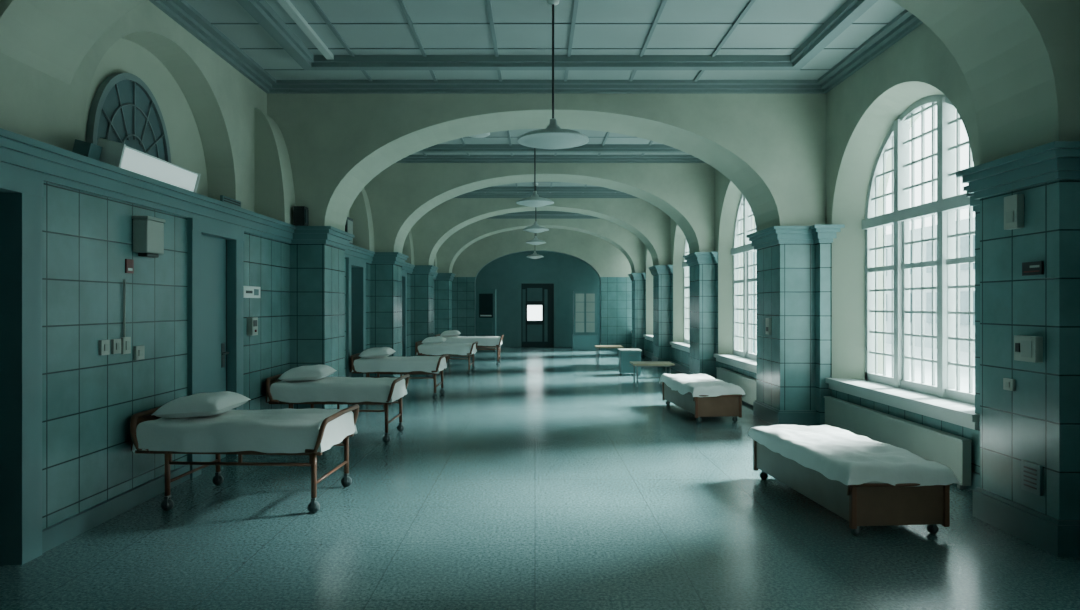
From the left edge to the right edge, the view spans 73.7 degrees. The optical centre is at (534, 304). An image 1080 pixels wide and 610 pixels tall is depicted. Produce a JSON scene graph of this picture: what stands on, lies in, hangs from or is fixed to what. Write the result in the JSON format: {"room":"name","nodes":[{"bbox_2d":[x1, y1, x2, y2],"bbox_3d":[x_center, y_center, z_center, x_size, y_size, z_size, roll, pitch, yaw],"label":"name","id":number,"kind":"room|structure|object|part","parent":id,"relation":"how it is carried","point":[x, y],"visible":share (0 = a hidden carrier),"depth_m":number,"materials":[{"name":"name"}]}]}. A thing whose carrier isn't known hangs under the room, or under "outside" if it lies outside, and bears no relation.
{"room":"hospital interior","nodes":[
{"label":"hospital interior","id":0,"kind":"room"},
{"bbox_2d":[0,0,434,529],"bbox_3d":[-3.575,-0.640,12.250,0.750,4.480,30.500,0,0,0],"label":"wall","id":1,"kind":"structure","parent":0,"point":[90,399],"depth_m":5.77,"materials":[{"name":"tile"}]},
{"bbox_2d":[0,169,43,564],"bbox_3d":[-3.340,0.398,4.025,0.380,2.404,1.180,0,0,0],"label":"door","id":2,"kind":"structure","parent":1,"relation":"in","point":[21,195],"depth_m":4.43,"materials":[{"name":"teal wood"}]},
{"bbox_2d":[42,465,189,552],"bbox_3d":[-3.190,1.530,12.190,0.040,0.139,30.380,0,0,0],"label":"baseboard","id":3,"kind":"structure","parent":1,"relation":"attached to","point":[54,535],"depth_m":5.31,"materials":[{"name":"teal tile"}]},
{"bbox_2d":[99,279,144,359],"bbox_3d":[-3.185,0.120,5.570,0.030,0.640,0.580,0,0,0],"label":"light switches","id":4,"kind":"object","parent":1,"relation":"attached to","point":[123,345],"visible":1,"depth_m":5.58,"materials":[{"name":"beige plastic"}]},
{"bbox_2d":[86,73,170,162],"bbox_3d":[-3.769,-1.625,6.750,0.061,1.050,1.320,0,0,0],"label":"fanlight window","id":5,"kind":"structure","parent":1,"relation":"in","point":[123,109],"depth_m":6.68,"materials":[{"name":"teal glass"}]},
{"bbox_2d":[125,259,133,273],"bbox_3d":[-3.193,-0.305,5.670,0.014,0.110,0.100,0,0,0],"label":"fire alarm","id":6,"kind":"object","parent":1,"relation":"attached to","point":[129,263],"visible":1,"depth_m":5.66,"materials":[{"name":"plastic"}]},
{"bbox_2d":[132,216,165,257],"bbox_3d":[-3.135,-0.550,5.850,0.130,0.320,0.280,0,0,0],"label":"dispenser","id":7,"kind":"object","parent":1,"relation":"attached to","point":[148,231],"visible":1,"depth_m":5.75,"materials":[{"name":"beige plastic"}]},
{"bbox_2d":[187,218,243,478],"bbox_3d":[-3.325,0.398,7.210,0.350,2.404,1.170,0,0,0],"label":"door","id":8,"kind":"structure","parent":1,"relation":"in","point":[214,251],"depth_m":7.26,"materials":[{"name":"teal paint"}]},
{"bbox_2d":[0,128,437,279],"bbox_3d":[-3.342,-0.913,12.250,0.516,0.216,30.500,0,0,0],"label":"trim","id":9,"kind":"structure","parent":1,"relation":"attached to","point":[21,154],"depth_m":5.54,"materials":[{"name":"paint"}]},
{"bbox_2d":[72,138,200,192],"bbox_3d":[-3.230,-1.128,5.940,0.300,0.256,1.400,0,0,0],"label":"box","id":10,"kind":"object","parent":9,"relation":"on","point":[114,153],"visible":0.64,"depth_m":5.64,"materials":[{"name":"white plastic"}]},
{"bbox_2d":[293,206,308,225],"bbox_3d":[-3.005,-1.140,9.260,0.150,0.240,0.160,0,0,0],"label":"wall speaker","id":11,"kind":"object","parent":9,"relation":"on","point":[300,213],"depth_m":9.18},
{"bbox_2d":[220,195,240,207],"bbox_3d":[-3.482,-1.140,8.250,0.034,0.160,0.500,0,0,0],"label":"air vent","id":12,"kind":"object","parent":1,"relation":"in","point":[223,198],"visible":0.42,"depth_m":8.21,"materials":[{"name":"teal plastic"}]},
{"bbox_2d":[243,286,259,297],"bbox_3d":[-3.188,-0.145,8.100,0.023,0.130,0.480,0,0,0],"label":"room sign","id":13,"kind":"object","parent":1,"relation":"attached to","point":[248,291],"visible":0.93,"depth_m":8.07,"materials":[{"name":"white plastic"}]},
{"bbox_2d":[247,317,257,335],"bbox_3d":[-3.163,0.240,8.080,0.075,0.200,0.160,0,0,0],"label":"thermostat","id":14,"kind":"object","parent":1,"relation":"attached to","point":[252,322],"visible":1,"depth_m":8.00,"materials":[{"name":"beige plastic"}]},
{"bbox_2d":[254,107,436,271],"bbox_3d":[-3.320,-1.735,16.000,0.400,1.470,14.040,0,0,0],"label":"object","id":15,"kind":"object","parent":1,"relation":"attached to","point":[274,195],"depth_m":8.98,"materials":[{"name":"green paint"}]},
{"bbox_2d":[345,217,352,244],"bbox_3d":[-3.445,-1.350,13.225,0.109,0.500,0.450,0,0,0],"label":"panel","id":16,"kind":"object","parent":1,"relation":"attached to","point":[349,222],"visible":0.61,"depth_m":13.16,"materials":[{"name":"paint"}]},
{"bbox_2d":[346,257,365,376],"bbox_3d":[-3.340,0.398,12.800,0.380,2.404,1.230,0,0,0],"label":"door","id":17,"kind":"structure","parent":1,"relation":"in","point":[355,269],"depth_m":13.23,"materials":[{"name":"teal wood"}]},
{"bbox_2d":[402,271,406,356],"bbox_3d":[-3.325,0.398,17.150,0.350,2.404,1.130,0,0,0],"label":"door","id":18,"kind":"structure","parent":1,"relation":"in","point":[404,274],"depth_m":17.53,"materials":[{"name":"teal paint"}]},
{"bbox_2d":[149,0,922,218],"bbox_3d":[0.150,-2.820,12.250,7.300,0.120,30.500,0,0,0],"label":"trim","id":19,"kind":"structure","parent":1,"relation":"attached to","point":[181,12],"depth_m":8.64,"materials":[{"name":"paint"}]},
{"bbox_2d":[0,347,1079,609],"bbox_3d":[0.250,1.675,12.250,8.300,0.150,31.100,0,0,0],"label":"floor","id":20,"kind":"structure","parent":0,"point":[542,478],"depth_m":5.13,"materials":[{"name":"teal tile"}]},
{"bbox_2d":[130,391,358,512],"bbox_3d":[-2.350,1.168,5.979,1.582,0.863,0.930,0,0,3],"label":"hospital bed","id":21,"kind":"object","parent":20,"relation":"on","point":[199,423],"visible":1,"depth_m":5.58,"materials":[{"name":"fabric"}]},
{"bbox_2d":[152,391,250,417],"bbox_3d":[-2.760,0.828,6.001,0.519,0.183,0.680,0,0,0],"label":"pillow","id":22,"kind":"object","parent":21,"relation":"on","point":[221,404],"depth_m":5.76,"materials":[{"name":"fabric"}]},
{"bbox_3d":[-2.356,1.345,5.980,1.470,0.510,0.850,0,0,3],"label":"frame","id":23,"kind":"part","parent":21,"relation":"part of","materials":[{"name":"metal"}]},
{"bbox_2d":[266,364,409,442],"bbox_3d":[-2.364,1.168,8.752,1.552,0.863,0.870,0,0,2],"label":"hospital bed","id":24,"kind":"object","parent":20,"relation":"on","point":[311,384],"visible":0.96,"depth_m":8.37,"materials":[{"name":"fabric"}]},
{"bbox_2d":[278,364,336,381],"bbox_3d":[-2.760,0.828,8.767,0.519,0.183,0.680,0,0,-1],"label":"pillow","id":25,"kind":"object","parent":24,"relation":"on","point":[312,373],"depth_m":8.51,"materials":[{"name":"fabric"}]},
{"bbox_3d":[-2.370,1.345,8.754,1.440,0.510,0.790,0,0,2],"label":"frame","id":26,"kind":"part","parent":24,"relation":"part of","materials":[{"name":"metal"}]},
{"bbox_2d":[350,347,448,399],"bbox_3d":[-2.334,1.168,12.522,1.572,0.863,0.870,0,0,2],"label":"hospital bed","id":27,"kind":"object","parent":20,"relation":"on","point":[372,360],"visible":0.98,"depth_m":12.13,"materials":[{"name":"fabric"}]},
{"bbox_2d":[359,347,395,357],"bbox_3d":[-2.740,0.828,12.537,0.519,0.183,0.680,0,0,-1],"label":"pillow","id":28,"kind":"object","parent":27,"relation":"on","point":[379,352],"depth_m":12.26,"materials":[{"name":"fabric"}]},
{"bbox_3d":[-2.341,1.345,12.524,1.460,0.510,0.790,0,0,2],"label":"frame","id":29,"kind":"part","parent":27,"relation":"part of","materials":[{"name":"metal"}]},
{"bbox_2d":[415,336,477,374],"bbox_3d":[-2.054,1.168,16.876,1.371,0.863,0.918,0,0,2],"label":"hospital bed","id":30,"kind":"object","parent":20,"relation":"on","point":[433,346],"visible":0.95,"depth_m":16.46,"materials":[{"name":"fabric"}]},
{"bbox_2d":[421,336,446,343],"bbox_3d":[-2.360,0.828,16.887,0.519,0.183,0.680,0,0,-1],"label":"pillow","id":31,"kind":"object","parent":30,"relation":"on","point":[438,339],"depth_m":16.60,"materials":[{"name":"fabric"}]},
{"bbox_3d":[-2.060,1.345,16.877,1.260,0.510,0.840,0,0,2],"label":"frame","id":32,"kind":"part","parent":30,"relation":"part of","materials":[{"name":"metal"}]},
{"bbox_2d":[435,330,503,365],"bbox_3d":[-1.744,1.138,19.299,1.792,0.923,0.920,0,0,0],"label":"hospital bed","id":33,"kind":"object","parent":20,"relation":"on","point":[452,336],"visible":0.8,"depth_m":18.89,"materials":[{"name":"fabric"}]},
{"bbox_2d":[440,330,460,336],"bbox_3d":[-2.260,0.768,19.300,0.519,0.183,0.680,0,0,-3],"label":"pillow","id":34,"kind":"object","parent":33,"relation":"on","point":[451,333],"depth_m":19.02,"materials":[{"name":"fabric"}]},
{"bbox_3d":[-1.750,1.315,19.300,1.680,0.570,0.840,0,0,0],"label":"frame","id":35,"kind":"part","parent":33,"relation":"part of","materials":[{"name":"metal"}]},
{"bbox_2d":[572,291,597,350],"bbox_3d":[1.760,0.550,25.325,0.880,2.100,0.450,0,0,0],"label":"tall cabinet","id":36,"kind":"object","parent":20,"relation":"on","point":[584,337],"visible":0.98,"depth_m":25.17,"materials":[{"name":"teal paint"}]},
{"bbox_2d":[595,345,623,364],"bbox_3d":[1.980,1.350,19.300,0.720,0.500,0.600,0,0,0],"label":"side table","id":37,"kind":"object","parent":20,"relation":"on","point":[596,346],"visible":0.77,"depth_m":19.09,"materials":[{"name":"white wood"}]},
{"bbox_2d":[618,349,641,375],"bbox_3d":[2.175,1.310,16.541,0.490,0.580,0.558,0,0,0],"label":"base cabinet","id":38,"kind":"object","parent":20,"relation":"on","point":[625,355],"visible":0.94,"depth_m":16.29,"materials":[{"name":"teal paint"}]},
{"bbox_2d":[630,361,674,386],"bbox_3d":[2.320,1.373,14.300,0.800,0.455,0.600,0,0,0],"label":"side table","id":39,"kind":"object","parent":20,"relation":"on","point":[637,364],"visible":0.75,"depth_m":14.09,"materials":[{"name":"brown wood"}]},
{"bbox_2d":[659,374,745,421],"bbox_3d":[2.426,1.343,10.668,0.739,0.514,1.897,0,0,-4],"label":"bed","id":40,"kind":"object","parent":20,"relation":"on","point":[702,395],"visible":1,"depth_m":9.79,"materials":[{"name":"white fabric"}]},
{"bbox_3d":[2.426,1.377,10.669,0.644,0.305,1.824,0,0,-4],"label":"box frame","id":41,"kind":"part","parent":40,"relation":"part of","materials":[{"name":"brown wood"}]},
{"bbox_3d":[2.460,1.254,9.999,0.667,0.102,0.542,0,0,-4],"label":"rim rail","id":42,"kind":"part","parent":40,"relation":"part of","materials":[{"name":"white fabric"}]},
{"bbox_2d":[716,367,756,404],"bbox_3d":[3.434,1.380,12.200,0.129,0.440,2.420,0,0,0],"label":"radiator panel","id":43,"kind":"object","parent":20,"relation":"on","point":[748,384],"visible":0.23,"depth_m":11.68,"materials":[{"name":"paint"}]},
{"bbox_2d":[748,425,959,535],"bbox_3d":[2.438,1.341,5.815,0.810,0.518,1.852,0,0,-5],"label":"bed","id":44,"kind":"object","parent":20,"relation":"on","point":[864,481],"visible":1,"depth_m":5.09,"materials":[{"name":"white fabric"}]},
{"bbox_3d":[2.478,1.254,5.174,0.727,0.102,0.542,0,0,-5],"label":"rim rail","id":45,"kind":"part","parent":44,"relation":"part of","materials":[{"name":"brown wood"}]},
{"bbox_2d":[824,396,971,488],"bbox_3d":[3.735,1.380,7.675,0.129,0.440,2.970,0,0,0],"label":"radiator panel","id":46,"kind":"object","parent":20,"relation":"on","point":[952,451],"visible":0.81,"depth_m":7.13,"materials":[{"name":"paint"}]},
{"bbox_2d":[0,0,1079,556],"bbox_3d":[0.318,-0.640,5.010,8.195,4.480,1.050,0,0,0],"label":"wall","id":47,"kind":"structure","parent":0,"point":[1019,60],"depth_m":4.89,"materials":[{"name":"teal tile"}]},
{"bbox_2d":[1003,378,1014,390],"bbox_3d":[3.337,0.560,5.070,0.026,0.080,0.100,0,0,0],"label":"wall socket","id":48,"kind":"object","parent":47,"relation":"attached to","point":[1008,384],"depth_m":5.05,"materials":[{"name":"white plastic"}]},
{"bbox_2d":[1004,194,1023,229],"bbox_3d":[3.321,-0.645,5.000,0.058,0.230,0.140,0,0,0],"label":"sensor box","id":49,"kind":"object","parent":47,"relation":"attached to","point":[1013,204],"visible":1,"depth_m":4.96,"materials":[{"name":"beige plastic"}]},
{"bbox_2d":[1014,335,1042,362],"bbox_3d":[3.322,0.295,4.855,0.056,0.170,0.210,0,0,0],"label":"wall control box","id":50,"kind":"object","parent":47,"relation":"attached to","point":[1026,348],"depth_m":4.81,"materials":[{"name":"white plastic"}]},
{"bbox_2d":[1021,460,1042,495],"bbox_3d":[3.338,1.160,4.840,0.025,0.200,0.180,0,0,0],"label":"wall vent","id":51,"kind":"object","parent":47,"relation":"attached to","point":[1031,473],"depth_m":4.82,"materials":[{"name":"grey metal"}]},
{"bbox_2d":[1022,261,1043,275],"bbox_3d":[3.341,-0.245,4.835,0.018,0.090,0.190,0,0,0],"label":"plaque","id":52,"kind":"object","parent":47,"relation":"attached to","point":[1037,267],"visible":1,"depth_m":4.82,"materials":[{"name":"plastic"}]},
{"bbox_2d":[435,219,644,354],"bbox_3d":[0.318,-0.640,23.400,8.195,4.480,1.030,0,0,0],"label":"wall","id":53,"kind":"structure","parent":0,"point":[630,245],"depth_m":23.00,"materials":[{"name":"paint"}]},
{"bbox_2d":[411,198,670,361],"bbox_3d":[0.318,-0.640,19.050,8.195,4.480,1.130,0,0,0],"label":"wall","id":54,"kind":"structure","parent":0,"point":[650,224],"depth_m":18.60,"materials":[{"name":"paint"}]},
{"bbox_2d":[452,228,631,349],"bbox_3d":[0.175,-0.640,26.700,8.250,4.480,2.000,0,0,0],"label":"wall","id":55,"kind":"structure","parent":0,"point":[578,261],"depth_m":25.70,"materials":[{"name":"paint"}]},
{"bbox_2d":[477,289,495,350],"bbox_3d":[-1.715,0.525,25.380,0.750,2.150,0.085,0,0,25],"label":"door","id":56,"kind":"structure","parent":55,"relation":"in","point":[486,298],"depth_m":25.34,"materials":[{"name":"teal paint"}]},
{"bbox_2d":[518,280,556,346],"bbox_3d":[0.100,0.330,27.520,1.500,2.540,0.160,0,0,0],"label":"door","id":57,"kind":"structure","parent":55,"relation":"in","point":[531,333],"depth_m":27.48,"materials":[{"name":"teal paint"}]},
{"bbox_2d":[185,0,904,186],"bbox_3d":[0.225,-2.955,12.250,8.350,0.150,31.100,0,0,0],"label":"ceiling","id":58,"kind":"structure","parent":0,"point":[214,11],"depth_m":7.50,"materials":[{"name":"paint"}]},
{"bbox_2d":[470,133,489,137],"bbox_3d":[-0.950,-2.843,12.000,0.400,0.050,0.400,0,0,0],"label":"ceiling light","id":59,"kind":"object","parent":58,"relation":"attached to","point":[483,135],"depth_m":11.99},
{"bbox_2d":[516,148,553,206],"bbox_3d":[0.000,-2.270,12.200,0.640,1.220,0.640,0,0,0],"label":"pendant lamp","id":60,"kind":"object","parent":58,"relation":"hanging from","point":[534,200],"visible":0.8,"depth_m":12.08,"materials":[{"name":"white plastic"}]},
{"bbox_2d":[526,251,543,258],"bbox_3d":[0.000,-2.240,25.000,0.600,1.280,0.600,0,0,0],"label":"pendant lamp","id":61,"kind":"object","parent":58,"relation":"hanging from","point":[534,255],"visible":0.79,"depth_m":24.84,"materials":[{"name":"white plastic"}]},
{"bbox_2d":[523,183,548,232],"bbox_3d":[0.020,-2.290,17.000,0.620,1.180,0.620,0,0,0],"label":"pendant lamp","id":62,"kind":"object","parent":58,"relation":"hanging from","point":[535,228],"visible":0.9,"depth_m":16.86,"materials":[{"name":"white plastic"}]},
{"bbox_2d":[526,236,545,244],"bbox_3d":[0.030,-2.330,21.400,0.600,1.100,0.600,0,0,0],"label":"pendant lamp","id":63,"kind":"object","parent":58,"relation":"hanging from","point":[535,241],"visible":0.87,"depth_m":21.23,"materials":[{"name":"white metal"}]},
{"bbox_2d":[211,0,888,192],"bbox_3d":[0.150,-2.869,12.250,6.940,0.021,30.120,0,0,0],"label":"trim","id":64,"kind":"structure","parent":58,"relation":"attached to","point":[313,2],"depth_m":7.69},
{"bbox_2d":[517,0,588,148],"bbox_3d":[0.170,-2.175,6.750,0.670,1.410,0.670,0,0,0],"label":"pendant lamp","id":65,"kind":"object","parent":58,"relation":"hanging from","point":[552,137],"visible":1,"depth_m":6.65,"materials":[{"name":"white metal"}]},
{"bbox_2d":[267,94,825,425],"bbox_3d":[0.318,-0.640,9.900,8.195,4.480,1.230,0,0,0],"label":"archway","id":66,"kind":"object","parent":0,"point":[771,147],"depth_m":9.40,"materials":[{"name":"green paint"}]},
{"bbox_2d":[766,318,770,334],"bbox_3d":[3.183,0.290,9.760,0.035,0.217,0.167,0,0,0],"label":"switch plate","id":67,"kind":"object","parent":66,"relation":"attached to","point":[768,320],"visible":1,"depth_m":9.76,"materials":[{"name":"beige plastic"}]},
{"bbox_2d":[364,163,756,377],"bbox_3d":[0.318,-0.640,14.450,8.195,4.480,1.130,0,0,0],"label":"wall","id":68,"kind":"structure","parent":0,"point":[400,194],"depth_m":14.00,"materials":[{"name":"paint"}]},
{"bbox_2d":[645,23,979,472],"bbox_3d":[3.896,-0.640,12.250,0.850,4.480,30.508,0,0,-1],"label":"wall","id":69,"kind":"structure","parent":0,"point":[861,110],"depth_m":8.99,"materials":[{"name":"paint"}]},
{"bbox_2d":[682,239,689,343],"bbox_3d":[3.771,-0.635,16.850,0.142,3.150,2.500,0,0,0],"label":"window","id":70,"kind":"structure","parent":69,"relation":"in","point":[685,266],"depth_m":17.86,"materials":[{"name":"white glass"}]},
{"bbox_2d":[731,194,756,359],"bbox_3d":[3.771,-0.635,12.350,0.142,3.150,2.500,0,0,0],"label":"window","id":71,"kind":"structure","parent":69,"relation":"in","point":[747,249],"depth_m":12.75,"materials":[{"name":"white glass"}]},
{"bbox_2d":[631,185,979,429],"bbox_3d":[3.719,0.025,12.252,0.717,2.089,30.504,0,0,-1],"label":"trim","id":72,"kind":"structure","parent":69,"relation":"attached to","point":[963,414],"depth_m":7.55,"materials":[{"name":"white paint"}]},
{"bbox_2d":[644,350,979,490],"bbox_3d":[3.645,1.520,12.250,0.350,0.159,30.500,0,0,0],"label":"baseboard","id":73,"kind":"structure","parent":69,"relation":"attached to","point":[975,477],"depth_m":6.36,"materials":[{"name":"teal tile"}]},
{"bbox_2d":[810,225,844,425],"bbox_3d":[3.741,0.290,9.345,0.388,2.620,0.441,0,0,0],"label":"pilaster","id":74,"kind":"object","parent":69,"relation":"attached to","point":[823,235],"depth_m":9.24,"materials":[{"name":"tile"}]},
{"bbox_2d":[862,95,974,404],"bbox_3d":[4.151,-0.635,7.720,0.142,3.150,2.560,0,0,0],"label":"window","id":75,"kind":"structure","parent":69,"relation":"in","point":[948,205],"depth_m":7.71,"materials":[{"name":"glass"}]},
{"label":"outside","id":76,"kind":"structure","parent":0,"visible":0},
{"bbox_2d":[756,334,974,392],"bbox_3d":[32.150,2.450,15.000,55.700,0.100,90.000,0,0,0],"label":"ground","id":77,"kind":"structure","parent":76,"point":[964,356],"depth_m":27.65,"materials":[{"name":"white"}]},
{"bbox_2d":[886,217,974,352],"bbox_3d":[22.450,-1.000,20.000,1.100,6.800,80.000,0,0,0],"label":"window pane","id":78,"kind":"object","parent":77,"relation":"on","point":[964,224],"visible":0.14,"depth_m":40.05,"materials":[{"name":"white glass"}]}
]}

